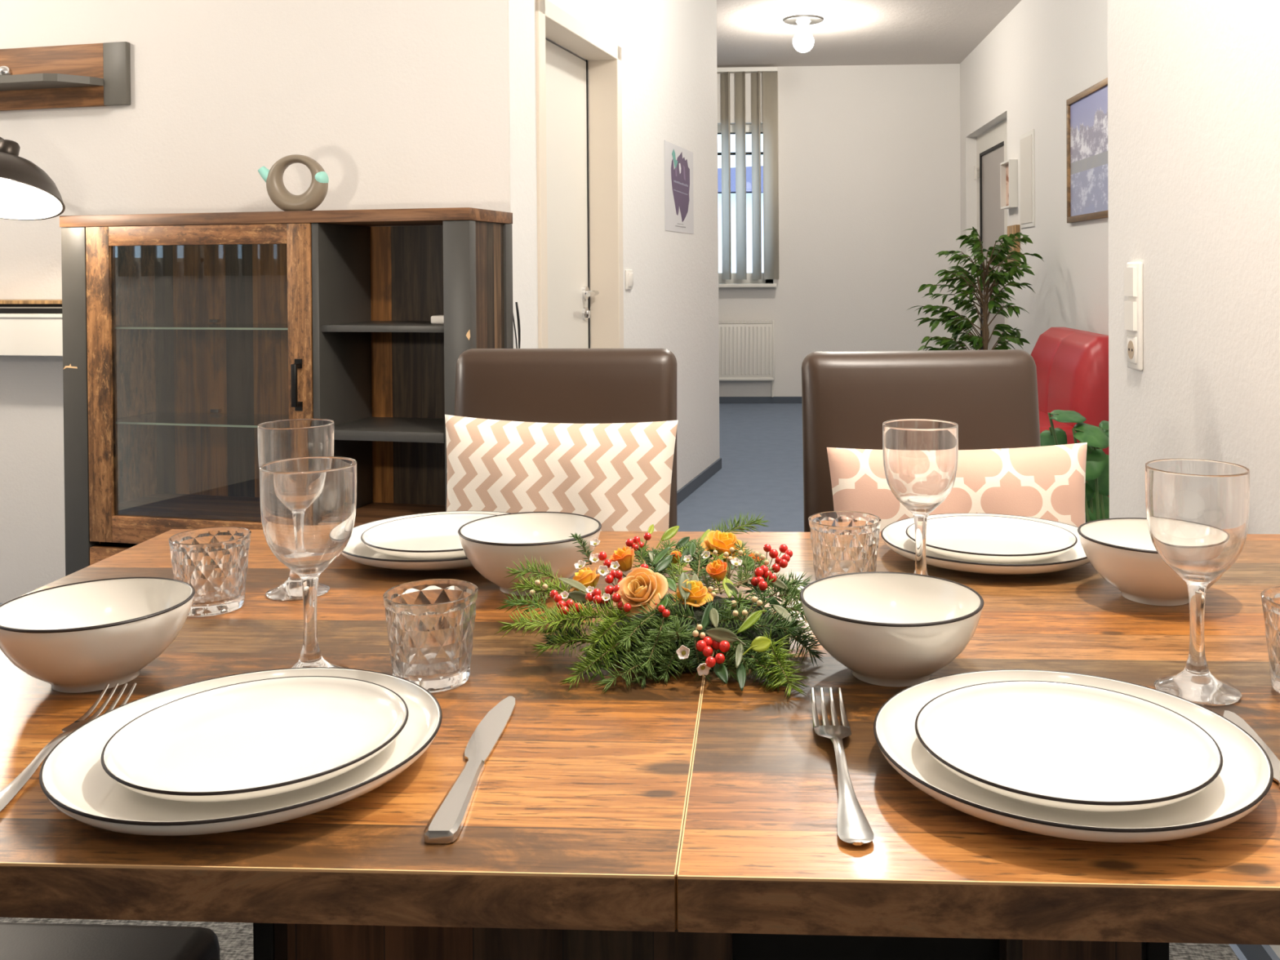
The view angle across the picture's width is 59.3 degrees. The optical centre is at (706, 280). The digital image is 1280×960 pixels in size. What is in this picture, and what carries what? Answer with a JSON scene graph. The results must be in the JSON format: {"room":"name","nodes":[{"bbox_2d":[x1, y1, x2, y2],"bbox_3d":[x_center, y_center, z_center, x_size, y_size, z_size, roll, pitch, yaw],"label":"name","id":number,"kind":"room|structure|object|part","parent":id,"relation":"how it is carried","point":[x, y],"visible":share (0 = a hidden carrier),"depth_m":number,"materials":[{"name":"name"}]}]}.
{"room":"dining room","nodes":[
{"label":"dining room","id":0,"kind":"room"},
{"bbox_2d":[0,0,509,603],"bbox_3d":[-1.981,-0.305,3.763,2.875,2.790,0.140,0,1,13],"label":"wall","id":1,"kind":"structure","parent":0,"point":[401,104],"depth_m":3.59,"materials":[{"name":"white paint"}]},
{"bbox_2d":[0,299,62,355],"bbox_3d":[-2.517,0.153,3.744,1.235,0.178,0.140,0,1,13],"label":"drawer unit","id":2,"kind":"object","parent":1,"relation":"attached to","point":[28,327],"visible":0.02,"depth_m":3.61,"materials":[{"name":"white wood"}]},
{"bbox_3d":[-2.522,0.088,3.708,1.222,0.004,0.016,0,1,13],"label":"drawer","id":3,"kind":"part","parent":2,"relation":"part of","materials":[{"name":"brown wood"}]},
{"bbox_2d":[0,137,65,220],"bbox_3d":[-2.299,-0.218,3.413,1.015,0.568,0.324,0,1,37],"label":"table lamp","id":4,"kind":"object","parent":2,"relation":"on","point":[27,193],"visible":1,"depth_m":3.26,"materials":[{"name":"brown metal"}]},
{"bbox_3d":[-2.027,-0.301,3.220,0.065,0.104,0.065,0,1,38],"label":"bulb","id":5,"kind":"part","parent":4,"relation":"part of","materials":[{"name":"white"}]},
{"bbox_2d":[0,41,130,111],"bbox_3d":[-2.512,-0.672,3.729,1.259,0.204,0.149,0,1,13],"label":"wall shelf","id":6,"kind":"object","parent":1,"relation":"attached to","point":[94,74],"visible":1,"depth_m":3.68,"materials":[{"name":"brown wood"}]},
{"bbox_2d":[0,66,13,75],"bbox_3d":[-2.299,-0.681,3.671,0.045,0.045,0.045,0,1,13],"label":"ornament","id":7,"kind":"object","parent":6,"relation":"on","point":[4,70],"visible":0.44,"depth_m":3.66,"materials":[{"name":"silver metal"}]},
{"bbox_3d":[-1.926,-0.676,3.662,0.088,0.204,0.021,0,1,13],"label":"panel","id":8,"kind":"part","parent":6,"relation":"part of","materials":[{"name":"grey paint"}]},
{"bbox_2d":[507,0,719,491],"bbox_3d":[-0.381,-0.327,4.852,0.240,2.790,2.968,0,1,13],"label":"wall","id":9,"kind":"structure","parent":0,"point":[668,47],"depth_m":5.05,"materials":[{"name":"paint"}]},
{"bbox_2d":[535,0,623,348],"bbox_3d":[-0.511,0.077,4.048,0.167,1.999,0.898,0,1,13],"label":"door","id":10,"kind":"structure","parent":9,"relation":"in","point":[568,141],"depth_m":4.29,"materials":[{"name":"white wood"}]},
{"bbox_3d":[-0.458,0.047,4.337,0.064,0.051,0.141,0,1,13],"label":"handle","id":11,"kind":"part","parent":10,"relation":"part of","materials":[{"name":"silver metal"}]},
{"bbox_2d":[625,270,633,289],"bbox_3d":[-0.313,-0.005,4.565,0.016,0.080,0.080,0,1,13],"label":"light switch","id":12,"kind":"object","parent":9,"relation":"attached to","point":[628,273],"visible":1,"depth_m":4.54,"materials":[{"name":"white plastic"}]},
{"bbox_2d":[664,140,693,234],"bbox_3d":[-0.129,-0.441,5.413,0.002,0.413,0.562,0,1,13],"label":"poster","id":13,"kind":"object","parent":9,"relation":"attached to","point":[678,161],"visible":1,"depth_m":5.39,"materials":[{"name":"white paper"}]},
{"bbox_2d":[676,457,721,505],"bbox_3d":[-0.125,1.032,5.384,0.014,0.058,1.847,0,1,13],"label":"baseboard","id":14,"kind":"structure","parent":9,"relation":"attached to","point":[685,491],"depth_m":5.72,"materials":[{"name":"grey"}]},
{"bbox_2d":[0,403,1247,959],"bbox_3d":[-0.600,1.128,1.943,7.800,0.060,15.400,0,1,3],"label":"floor","id":15,"kind":"structure","parent":0,"point":[761,444],"depth_m":6.01,"materials":[{"name":"blue carpet"}]},
{"bbox_2d":[59,207,513,576],"bbox_3d":[-1.253,0.445,3.340,1.318,1.288,0.330,0,1,13],"label":"display cabinet","id":16,"kind":"object","parent":15,"relation":"on","point":[184,334],"visible":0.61,"depth_m":3.39,"materials":[{"name":"brown wood"}]},
{"bbox_3d":[-1.799,0.307,3.332,0.078,0.934,0.022,0,1,13],"label":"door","id":17,"kind":"part","parent":16,"relation":"part of","materials":[{"name":"brown wood"}]},
{"bbox_3d":[-1.471,0.911,3.265,0.741,0.240,0.022,0,1,13],"label":"drawer","id":18,"kind":"part","parent":16,"relation":"part of","materials":[{"name":"brown wood"}]},
{"bbox_3d":[-1.877,0.465,3.502,0.019,1.252,0.230,0,1,13],"label":"panel","id":19,"kind":"part","parent":16,"relation":"part of","materials":[{"name":"paint"}]},
{"bbox_3d":[-1.805,0.315,3.494,0.005,0.952,0.246,0,1,13],"label":"panel","id":20,"kind":"part","parent":16,"relation":"part of","materials":[{"name":"brown wood"}]},
{"bbox_3d":[-1.473,0.295,3.260,0.590,0.799,0.004,0,1,13],"label":"pane","id":21,"kind":"part","parent":16,"relation":"part of","materials":[{"name":"clear glass"}]},
{"bbox_3d":[-1.470,0.734,3.263,0.589,0.078,0.022,0,1,13],"label":"rail","id":22,"kind":"part","parent":16,"relation":"part of","materials":[{"name":"brown wood"}]},
{"bbox_3d":[-1.476,-0.133,3.254,0.589,0.057,0.022,0,1,13],"label":"rail","id":23,"kind":"part","parent":16,"relation":"part of","materials":[{"name":"brown wood"}]},
{"bbox_2d":[114,323,288,329],"bbox_3d":[-1.440,0.139,3.409,0.740,0.007,0.230,0,1,13],"label":"glass shelf","id":24,"kind":"object","parent":16,"relation":"attached to","point":[117,326],"depth_m":3.38,"materials":[{"name":"clear glass"}]},
{"bbox_2d":[115,411,288,427],"bbox_3d":[-1.438,0.424,3.412,0.740,0.007,0.230,0,1,13],"label":"glass shelf","id":25,"kind":"object","parent":16,"relation":"attached to","point":[214,419],"depth_m":3.48,"materials":[{"name":"clear glass"}]},
{"bbox_2d":[257,154,328,211],"bbox_3d":[-1.218,-0.286,3.304,0.201,0.173,0.073,0,1,-5],"label":"ornament","id":26,"kind":"object","parent":16,"relation":"on","point":[317,192],"visible":1,"depth_m":3.28,"materials":[{"name":"beige ceramic"}]},
{"bbox_3d":[-1.290,-0.308,3.297,0.058,0.058,0.048,0,1,-5],"label":"spout","id":27,"kind":"part","parent":26,"relation":"part of","materials":[{"name":"teal ceramic"}]},
{"bbox_3d":[-1.158,0.294,3.161,0.022,0.147,0.028,0,1,13],"label":"handle","id":28,"kind":"part","parent":16,"relation":"part of","materials":[{"name":"black metal"}]},
{"bbox_3d":[-1.219,0.451,3.495,1.268,1.232,0.012,0,1,13],"label":"panel","id":29,"kind":"part","parent":16,"relation":"part of","materials":[{"name":"brown wood"}]},
{"bbox_2d":[321,320,444,332],"bbox_3d":[-0.876,0.133,3.266,0.377,0.018,0.276,0,1,13],"label":"shelf","id":30,"kind":"object","parent":16,"relation":"attached to","point":[326,326],"depth_m":3.15,"materials":[{"name":"paint"}]},
{"bbox_2d":[334,417,444,443],"bbox_3d":[-0.875,0.432,3.265,0.377,0.028,0.284,0,1,13],"label":"shelf","id":31,"kind":"object","parent":16,"relation":"attached to","point":[410,429],"depth_m":3.17,"materials":[{"name":"paint"}]},
{"bbox_2d":[431,315,444,324],"bbox_3d":[-0.742,0.110,3.205,0.075,0.024,0.060,0,1,13],"label":"adapter","id":32,"kind":"object","parent":16,"relation":"on","point":[437,319],"visible":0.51,"depth_m":3.18,"materials":[{"name":"white plastic"}]},
{"bbox_3d":[-0.626,0.460,3.208,0.016,1.252,0.210,0,1,13],"label":"panel","id":33,"kind":"part","parent":16,"relation":"part of","materials":[{"name":"brown wood"}]},
{"bbox_2d":[512,302,520,348],"bbox_3d":[-0.583,0.289,3.367,0.052,0.451,0.014,0,1,3],"label":"cable","id":34,"kind":"object","parent":16,"relation":"attached to","point":[516,303],"visible":0.25,"depth_m":3.37,"materials":[{"name":"black plastic"}]},
{"bbox_2d":[0,917,1239,959],"bbox_3d":[-0.327,1.102,0.803,2.255,0.011,2.950,0,1,3],"label":"rug","id":35,"kind":"object","parent":15,"relation":"on","point":[235,940],"visible":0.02,"depth_m":1.85,"materials":[{"name":"grey carpet"}]},
{"bbox_2d":[0,922,219,959],"bbox_3d":[-0.708,0.621,0.858,0.436,0.954,0.537,0,1,3],"label":"dining chair","id":36,"kind":"object","parent":35,"relation":"on","point":[18,940],"visible":1,"depth_m":1.08,"materials":[{"name":"black leather"}]},
{"bbox_2d":[453,348,677,528],"bbox_3d":[-0.279,0.608,1.891,0.426,0.954,0.537,0,1,4],"label":"dining chair","id":37,"kind":"object","parent":35,"relation":"on","point":[540,385],"visible":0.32,"depth_m":2.08,"materials":[{"name":"brown leather"}]},
{"bbox_2d":[444,414,678,531],"bbox_3d":[-0.264,0.432,1.975,0.427,0.386,0.150,0,1,6],"label":"cushion","id":38,"kind":"object","parent":37,"relation":"on","point":[617,475],"visible":0.48,"depth_m":1.93,"materials":[{"name":"fabric"}]},
{"bbox_2d":[0,528,1279,959],"bbox_3d":[0.005,0.721,1.117,1.571,0.738,0.885,0,1,3],"label":"dining table","id":39,"kind":"object","parent":35,"relation":"on","point":[688,818],"visible":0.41,"depth_m":0.77,"materials":[{"name":"brown wood"}]},
{"bbox_2d":[0,682,136,811],"bbox_3d":[-0.490,0.350,0.838,0.029,0.014,0.230,0,1,-3],"label":"fork","id":40,"kind":"object","parent":39,"relation":"on","point":[7,793],"visible":0.78,"depth_m":0.84,"materials":[{"name":"silver metal"}]},
{"bbox_3d":[-0.487,0.352,0.795,0.023,0.012,0.144,0,1,-3],"label":"handle","id":41,"kind":"part","parent":40,"relation":"part of","materials":[{"name":"silver metal"}]},
{"bbox_2d":[0,577,195,693],"bbox_3d":[-0.549,0.322,1.007,0.163,0.069,0.163,0,1,7],"label":"bowl","id":42,"kind":"object","parent":39,"relation":"on","point":[85,636],"visible":1,"depth_m":0.98,"materials":[{"name":"white ceramic"}]},
{"bbox_2d":[168,526,251,616],"bbox_3d":[-0.537,0.315,1.215,0.082,0.079,0.082,-1,1,-18],"label":"tumbler","id":43,"kind":"object","parent":39,"relation":"on","point":[214,561],"visible":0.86,"depth_m":1.19,"materials":[{"name":"clear glass"}]},
{"bbox_2d":[39,666,442,835],"bbox_3d":[-0.334,0.345,0.826,0.271,0.025,0.271,0,1,3],"label":"dinner plate","id":44,"kind":"object","parent":39,"relation":"on","point":[73,777],"visible":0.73,"depth_m":0.77,"materials":[{"name":"white ceramic"}]},
{"bbox_2d":[100,675,408,802],"bbox_3d":[-0.327,0.339,0.826,0.209,0.022,0.209,0,1,3],"label":"plate","id":45,"kind":"object","parent":44,"relation":"on","point":[263,738],"visible":1,"depth_m":0.84,"materials":[{"name":"white ceramic"}]},
{"bbox_3d":[-0.409,0.725,1.058,0.020,0.672,0.040,0,1,3],"label":"metal post","id":46,"kind":"part","parent":39,"relation":"part of","materials":[{"name":"black metal"}]},
{"bbox_2d":[257,418,334,600],"bbox_3d":[-0.465,0.258,1.272,0.082,0.192,0.082,-1,1,-14],"label":"wine glass","id":47,"kind":"object","parent":39,"relation":"on","point":[282,439],"visible":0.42,"depth_m":1.24,"materials":[{"name":"clear glass"}]},
{"bbox_2d":[259,456,356,668],"bbox_3d":[-0.355,0.260,1.002,0.082,0.192,0.082,0,1,3],"label":"wine glass","id":48,"kind":"object","parent":39,"relation":"on","point":[308,504],"visible":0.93,"depth_m":0.97,"materials":[{"name":"clear glass"}]},
{"bbox_2d":[340,511,510,570],"bbox_3d":[-0.338,0.339,1.448,0.271,0.025,0.271,0,1,13],"label":"dinner plate","id":49,"kind":"object","parent":39,"relation":"on","point":[355,550],"visible":0.34,"depth_m":1.35,"materials":[{"name":"white ceramic"}]},
{"bbox_2d":[360,513,494,559],"bbox_3d":[-0.337,0.333,1.446,0.209,0.022,0.209,-1,1,-43],"label":"plate","id":50,"kind":"object","parent":49,"relation":"on","point":[433,536],"visible":0.63,"depth_m":1.47,"materials":[{"name":"white ceramic"}]},
{"bbox_2d":[382,578,478,693],"bbox_3d":[-0.244,0.315,0.996,0.082,0.079,0.082,0,1,3],"label":"tumbler","id":51,"kind":"object","parent":39,"relation":"on","point":[430,623],"visible":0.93,"depth_m":0.97,"materials":[{"name":"clear glass"}]},
{"bbox_2d":[424,696,515,844],"bbox_3d":[-0.171,0.352,0.831,0.024,0.008,0.239,0,1,1],"label":"table knife","id":52,"kind":"object","parent":39,"relation":"on","point":[446,824],"visible":1,"depth_m":0.79,"materials":[{"name":"silver metal"}]},
{"bbox_3d":[-0.170,0.353,0.766,0.022,0.008,0.110,0,1,0],"label":"handle","id":53,"kind":"part","parent":52,"relation":"part of","materials":[{"name":"silver metal"}]},
{"bbox_3d":[-0.171,0.353,0.885,0.022,0.002,0.130,0,1,2],"label":"blade","id":54,"kind":"part","parent":52,"relation":"part of","materials":[{"name":"silver metal"}]},
{"bbox_3d":[-0.174,0.715,1.137,0.407,0.656,0.240,0,1,3],"label":"pedestal panel","id":55,"kind":"part","parent":39,"relation":"part of","materials":[{"name":"brown wood"}]},
{"bbox_2d":[457,511,601,595],"bbox_3d":[-0.202,0.317,1.289,0.163,0.069,0.163,-1,1,-26],"label":"bowl","id":56,"kind":"object","parent":39,"relation":"on","point":[490,544],"visible":0.78,"depth_m":1.25,"materials":[{"name":"white ceramic"}]},
{"bbox_2d":[494,511,826,700],"bbox_3d":[-0.047,0.305,1.110,0.328,0.094,0.343,0,1,-1],"label":"flower arrangement","id":57,"kind":"object","parent":39,"relation":"on","point":[650,630],"visible":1,"depth_m":1.05,"materials":[{"name":"green plant"}]},
{"bbox_2d":[811,687,874,845],"bbox_3d":[0.097,0.346,0.816,0.029,0.014,0.230,0,1,1],"label":"fork","id":58,"kind":"object","parent":39,"relation":"on","point":[854,828],"visible":1,"depth_m":0.78,"materials":[{"name":"silver metal"}]},
{"bbox_3d":[0.096,0.348,0.773,0.023,0.012,0.144,0,1,1],"label":"handle","id":59,"kind":"part","parent":58,"relation":"part of","materials":[{"name":"silver metal"}]},
{"bbox_2d":[808,511,880,580],"bbox_3d":[0.157,0.310,1.274,0.082,0.079,0.082,-1,1,-40],"label":"tumbler","id":60,"kind":"object","parent":39,"relation":"on","point":[843,542],"visible":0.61,"depth_m":1.25,"materials":[{"name":"clear glass"}]},
{"bbox_2d":[800,571,983,687],"bbox_3d":[0.166,0.317,1.008,0.163,0.069,0.163,0,1,3],"label":"bowl","id":61,"kind":"object","parent":39,"relation":"on","point":[896,629],"visible":0.99,"depth_m":0.98,"materials":[{"name":"white ceramic"}]},
{"bbox_2d":[882,418,958,575],"bbox_3d":[0.235,0.253,1.234,0.082,0.192,0.082,-1,1,-32],"label":"wine glass","id":62,"kind":"object","parent":39,"relation":"on","point":[921,455],"visible":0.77,"depth_m":1.20,"materials":[{"name":"clear glass"}]},
{"bbox_2d":[880,512,1089,574],"bbox_3d":[0.357,0.334,1.412,0.271,0.025,0.271,-1,1,-28],"label":"dinner plate","id":63,"kind":"object","parent":39,"relation":"on","point":[894,535],"visible":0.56,"depth_m":1.35,"materials":[{"name":"white ceramic"}]},
{"bbox_2d":[906,515,1077,563],"bbox_3d":[0.356,0.329,1.410,0.209,0.022,0.209,0,1,24],"label":"plate","id":64,"kind":"object","parent":63,"relation":"on","point":[984,539],"visible":0.96,"depth_m":1.43,"materials":[{"name":"white ceramic"}]},
{"bbox_3d":[0.332,0.712,1.113,0.118,0.656,0.240,0,1,3],"label":"pedestal panel","id":65,"kind":"part","parent":39,"relation":"part of","materials":[{"name":"brown wood"}]},
{"bbox_2d":[873,669,1273,842],"bbox_3d":[0.258,0.341,0.809,0.271,0.025,0.271,-1,1,-37],"label":"dinner plate","id":66,"kind":"object","parent":39,"relation":"on","point":[1245,778],"visible":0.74,"depth_m":0.76,"materials":[{"name":"white ceramic"}]},
{"bbox_2d":[915,680,1222,812],"bbox_3d":[0.256,0.335,0.804,0.209,0.022,0.209,-1,1,-20],"label":"plate","id":67,"kind":"object","parent":66,"relation":"on","point":[1054,744],"visible":1,"depth_m":0.81,"materials":[{"name":"white ceramic"}]},
{"bbox_2d":[1077,517,1225,605],"bbox_3d":[0.494,0.313,1.234,0.163,0.069,0.163,0,1,35],"label":"bowl","id":68,"kind":"object","parent":39,"relation":"on","point":[1122,551],"visible":0.59,"depth_m":1.20,"materials":[{"name":"white ceramic"}]},
{"bbox_3d":[0.404,0.720,1.019,0.020,0.672,0.040,0,1,3],"label":"metal post","id":69,"kind":"part","parent":39,"relation":"part of","materials":[{"name":"black metal"}]},
{"bbox_2d":[1145,458,1249,705],"bbox_3d":[0.419,0.255,0.958,0.082,0.192,0.082,0,1,41],"label":"wine glass","id":70,"kind":"object","parent":39,"relation":"on","point":[1197,511],"visible":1,"depth_m":0.93,"materials":[{"name":"clear glass"}]},
{"bbox_2d":[1222,710,1279,787],"bbox_3d":[0.405,0.349,0.790,0.024,0.008,0.239,0,1,6],"label":"table knife","id":71,"kind":"object","parent":39,"relation":"on","point":[1231,716],"visible":0.5,"depth_m":0.85,"materials":[{"name":"silver metal"}]},
{"bbox_2d":[1261,586,1279,693],"bbox_3d":[0.518,0.310,0.954,0.082,0.079,0.082,0,1,29],"label":"tumbler","id":72,"kind":"object","parent":39,"relation":"on","point":[1270,597],"visible":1,"depth_m":0.95,"materials":[{"name":"clear glass"}]},
{"bbox_2d":[801,349,1040,532],"bbox_3d":[0.391,0.604,1.774,0.426,0.954,0.537,0,1,-2],"label":"dining chair","id":73,"kind":"object","parent":35,"relation":"on","point":[847,397],"visible":0.27,"depth_m":1.96,"materials":[{"name":"brown leather"}]},
{"bbox_2d":[826,442,1087,532],"bbox_3d":[0.423,0.446,1.859,0.441,0.345,0.138,0,1,-3],"label":"cushion","id":74,"kind":"object","parent":73,"relation":"on","point":[1048,482],"visible":0.25,"depth_m":1.83,"materials":[{"name":"fabric"}]},
{"bbox_2d":[906,226,1043,350],"bbox_3d":[1.482,0.371,6.251,0.724,1.339,0.523,0,1,3],"label":"ficus","id":75,"kind":"object","parent":15,"relation":"on","point":[956,325],"visible":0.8,"depth_m":6.20,"materials":[{"name":"green plant"}]},
{"bbox_2d":[1031,327,1109,497],"bbox_3d":[1.490,0.643,5.221,0.745,0.814,0.960,0,1,3],"label":"armchair","id":76,"kind":"object","parent":15,"relation":"on","point":[1072,365],"visible":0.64,"depth_m":4.87,"materials":[{"name":"red leather"}]},
{"bbox_3d":[1.369,0.701,5.228,0.500,0.162,0.940,0,1,3],"label":"seat","id":77,"kind":"part","parent":76,"relation":"part of","materials":[{"name":"red leather"}]},
{"bbox_2d":[1040,409,1109,522],"bbox_3d":[1.162,0.728,3.356,0.324,0.687,0.232,-1,1,-26],"label":"leafy plant","id":78,"kind":"object","parent":15,"relation":"on","point":[1097,464],"visible":0.4,"depth_m":3.31,"materials":[{"name":"green plant"}]},
{"bbox_2d":[716,63,961,396],"bbox_3d":[-0.874,-0.370,9.474,6.545,2.790,0.220,0,1,3],"label":"wall","id":79,"kind":"structure","parent":0,"point":[869,170],"depth_m":9.26,"materials":[{"name":"white paint"}]},
{"bbox_2d":[718,320,774,396],"bbox_3d":[-0.044,0.650,9.282,1.208,0.638,0.102,0,1,3],"label":"radiator","id":80,"kind":"object","parent":79,"relation":"attached to","point":[746,350],"visible":0.41,"depth_m":9.22,"materials":[{"name":"white metal"}]},
{"bbox_2d":[718,320,770,324],"bbox_3d":[-0.058,0.342,9.267,1.174,0.022,0.070,0,1,3],"label":"grille","id":81,"kind":"object","parent":80,"relation":"attached to","point":[722,322],"depth_m":9.22,"materials":[{"name":"white metal"}]},
{"bbox_3d":[-0.051,0.581,9.266,1.195,0.450,0.066,0,1,3],"label":"panel","id":82,"kind":"part","parent":80,"relation":"part of","materials":[{"name":"white metal"}]},
{"bbox_3d":[0.551,0.570,9.245,0.015,0.485,0.080,0,1,3],"label":"panel","id":83,"kind":"part","parent":80,"relation":"part of","materials":[{"name":"white metal"}]},
{"bbox_2d":[717,124,776,287],"bbox_3d":[-0.078,-0.627,9.348,1.310,1.365,0.250,0,1,3],"label":"window","id":84,"kind":"structure","parent":79,"relation":"in","point":[749,282],"depth_m":9.38,"materials":[{"name":"white paint"}]},
{"bbox_3d":[-0.075,0.041,9.319,1.310,0.030,0.180,0,1,3],"label":"sill","id":85,"kind":"part","parent":84,"relation":"part of","materials":[{"name":"white paint"}]},
{"bbox_2d":[716,66,778,279],"bbox_3d":[-0.085,-0.878,9.245,1.353,1.740,0.113,0,1,3],"label":"vertical blind","id":86,"kind":"object","parent":84,"relation":"attached to","point":[770,74],"visible":0.32,"depth_m":9.26,"materials":[{"name":"white fabric"}]},
{"bbox_2d":[719,396,802,403],"bbox_3d":[-0.420,0.996,9.350,5.045,0.055,0.012,0,1,3],"label":"baseboard","id":87,"kind":"structure","parent":79,"relation":"attached to","point":[722,399],"depth_m":9.30,"materials":[{"name":"grey"}]},
{"bbox_2d":[716,0,1021,67],"bbox_3d":[-0.619,-1.731,1.914,7.800,0.080,15.400,0,1,3],"label":"ceiling","id":88,"kind":"structure","parent":0,"point":[750,33],"depth_m":7.89,"materials":[{"name":"paint"}]},
{"bbox_2d":[782,14,823,52],"bbox_3d":[0.650,-1.645,7.526,0.276,0.222,0.276,0,1,3],"label":"ceiling lamp","id":89,"kind":"object","parent":88,"relation":"attached to","point":[803,41],"visible":1,"depth_m":7.48,"materials":[{"name":"white glass"}]},
{"bbox_3d":[0.650,-1.581,7.527,0.144,0.094,0.144,0,1,3],"label":"globe","id":90,"kind":"part","parent":89,"relation":"part of","materials":[{"name":"white glass"}]},
{"bbox_2d":[960,0,1108,355],"bbox_3d":[2.078,-0.354,5.850,0.300,2.790,6.734,0,1,3],"label":"wall","id":91,"kind":"structure","parent":0,"point":[1042,54],"depth_m":6.49,"materials":[{"name":"white paint"}]},
{"bbox_2d":[976,118,1008,350],"bbox_3d":[2.153,-0.063,8.222,0.052,2.160,1.499,0,1,3],"label":"door","id":92,"kind":"structure","parent":91,"relation":"in","point":[991,144],"depth_m":8.46,"materials":[{"name":"white wood"}]},
{"bbox_2d":[973,165,978,179],"bbox_3d":[2.138,-0.855,8.866,0.035,0.110,0.055,0,1,3],"label":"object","id":93,"kind":"structure","parent":92,"relation":"attached to","point":[975,168],"depth_m":8.85,"materials":[{"name":"white plastic"}]},
{"bbox_3d":[2.127,-0.855,8.864,0.015,0.110,0.050,0,1,3],"label":"lever","id":94,"kind":"part","parent":93,"relation":"part of","materials":[{"name":"white plastic"}]},
{"bbox_3d":[2.158,-0.113,8.400,0.018,1.755,0.870,0,1,3],"label":"pane","id":95,"kind":"part","parent":92,"relation":"part of","materials":[{"name":"grey glass"}]},
{"bbox_2d":[1005,164,1008,205],"bbox_3d":[1.984,-0.625,7.297,0.016,0.281,0.236,0,1,3],"label":"print","id":96,"kind":"object","parent":91,"relation":"attached to","point":[1006,165],"depth_m":7.38},
{"bbox_2d":[1000,159,1017,208],"bbox_3d":[1.968,-0.625,7.298,0.055,0.305,0.260,0,1,3],"label":"frame","id":97,"kind":"object","parent":91,"relation":"attached to","point":[1008,168],"visible":1,"depth_m":7.17,"materials":[{"name":"white paint"}]},
{"bbox_2d":[1007,224,1020,266],"bbox_3d":[1.978,-0.225,7.231,0.034,0.265,0.240,0,1,3],"label":"upper cabinet","id":98,"kind":"object","parent":91,"relation":"attached to","point":[1012,229],"visible":0.55,"depth_m":7.12,"materials":[{"name":"brown wood"}]},
{"bbox_3d":[1.961,-0.224,7.174,0.005,0.255,0.115,0,1,3],"label":"door","id":99,"kind":"part","parent":98,"relation":"part of","materials":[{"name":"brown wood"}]},
{"bbox_2d":[1019,128,1035,228],"bbox_3d":[1.970,-0.621,6.897,0.013,0.585,0.350,0,1,3],"label":"electrical panel","id":100,"kind":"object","parent":91,"relation":"in","point":[1027,178],"depth_m":6.85,"materials":[{"name":"white paint"}]},
{"bbox_2d":[1066,77,1108,222],"bbox_3d":[1.897,-0.627,5.486,0.022,0.652,0.915,0,1,3],"label":"picture","id":101,"kind":"object","parent":91,"relation":"attached to","point":[1086,112],"visible":0.56,"depth_m":5.59,"materials":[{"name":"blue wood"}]},
{"bbox_2d":[1107,0,1279,958],"bbox_3d":[1.288,-0.274,-1.579,1.160,2.790,8.175,0,1,3],"label":"wall","id":102,"kind":"structure","parent":0,"point":[1193,86],"depth_m":2.02,"materials":[{"name":"white paint"}]},
{"bbox_2d":[1124,262,1142,371],"bbox_3d":[0.889,0.072,2.313,0.018,0.221,0.113,0,1,3],"label":"switch plate","id":103,"kind":"object","parent":102,"relation":"attached to","point":[1133,273],"visible":1,"depth_m":2.31,"materials":[{"name":"white plastic"}]},
{"bbox_2d":[1127,335,1137,364],"bbox_3d":[0.889,0.144,2.344,0.004,0.056,0.056,0,1,3],"label":"socket","id":104,"kind":"object","parent":103,"relation":"attached to","point":[1131,340],"depth_m":2.34,"materials":[{"name":"beige plastic"}]},
{"bbox_2d":[1236,944,1279,959],"bbox_3d":[0.715,1.096,-1.488,0.012,0.055,8.075,0,1,3],"label":"baseboard","id":105,"kind":"structure","parent":102,"relation":"attached to","point":[1251,952],"depth_m":1.76,"materials":[{"name":"grey"}]},
{"label":"outside","id":106,"kind":"structure","parent":0,"visible":0},
{"bbox_2d":[717,165,764,272],"bbox_3d":[-1.697,1.134,19.117,7.550,5.600,6.800,0,1,3],"label":"house","id":107,"kind":"structure","parent":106,"point":[748,169],"depth_m":15.99,"materials":[{"name":"white"}]}
]}

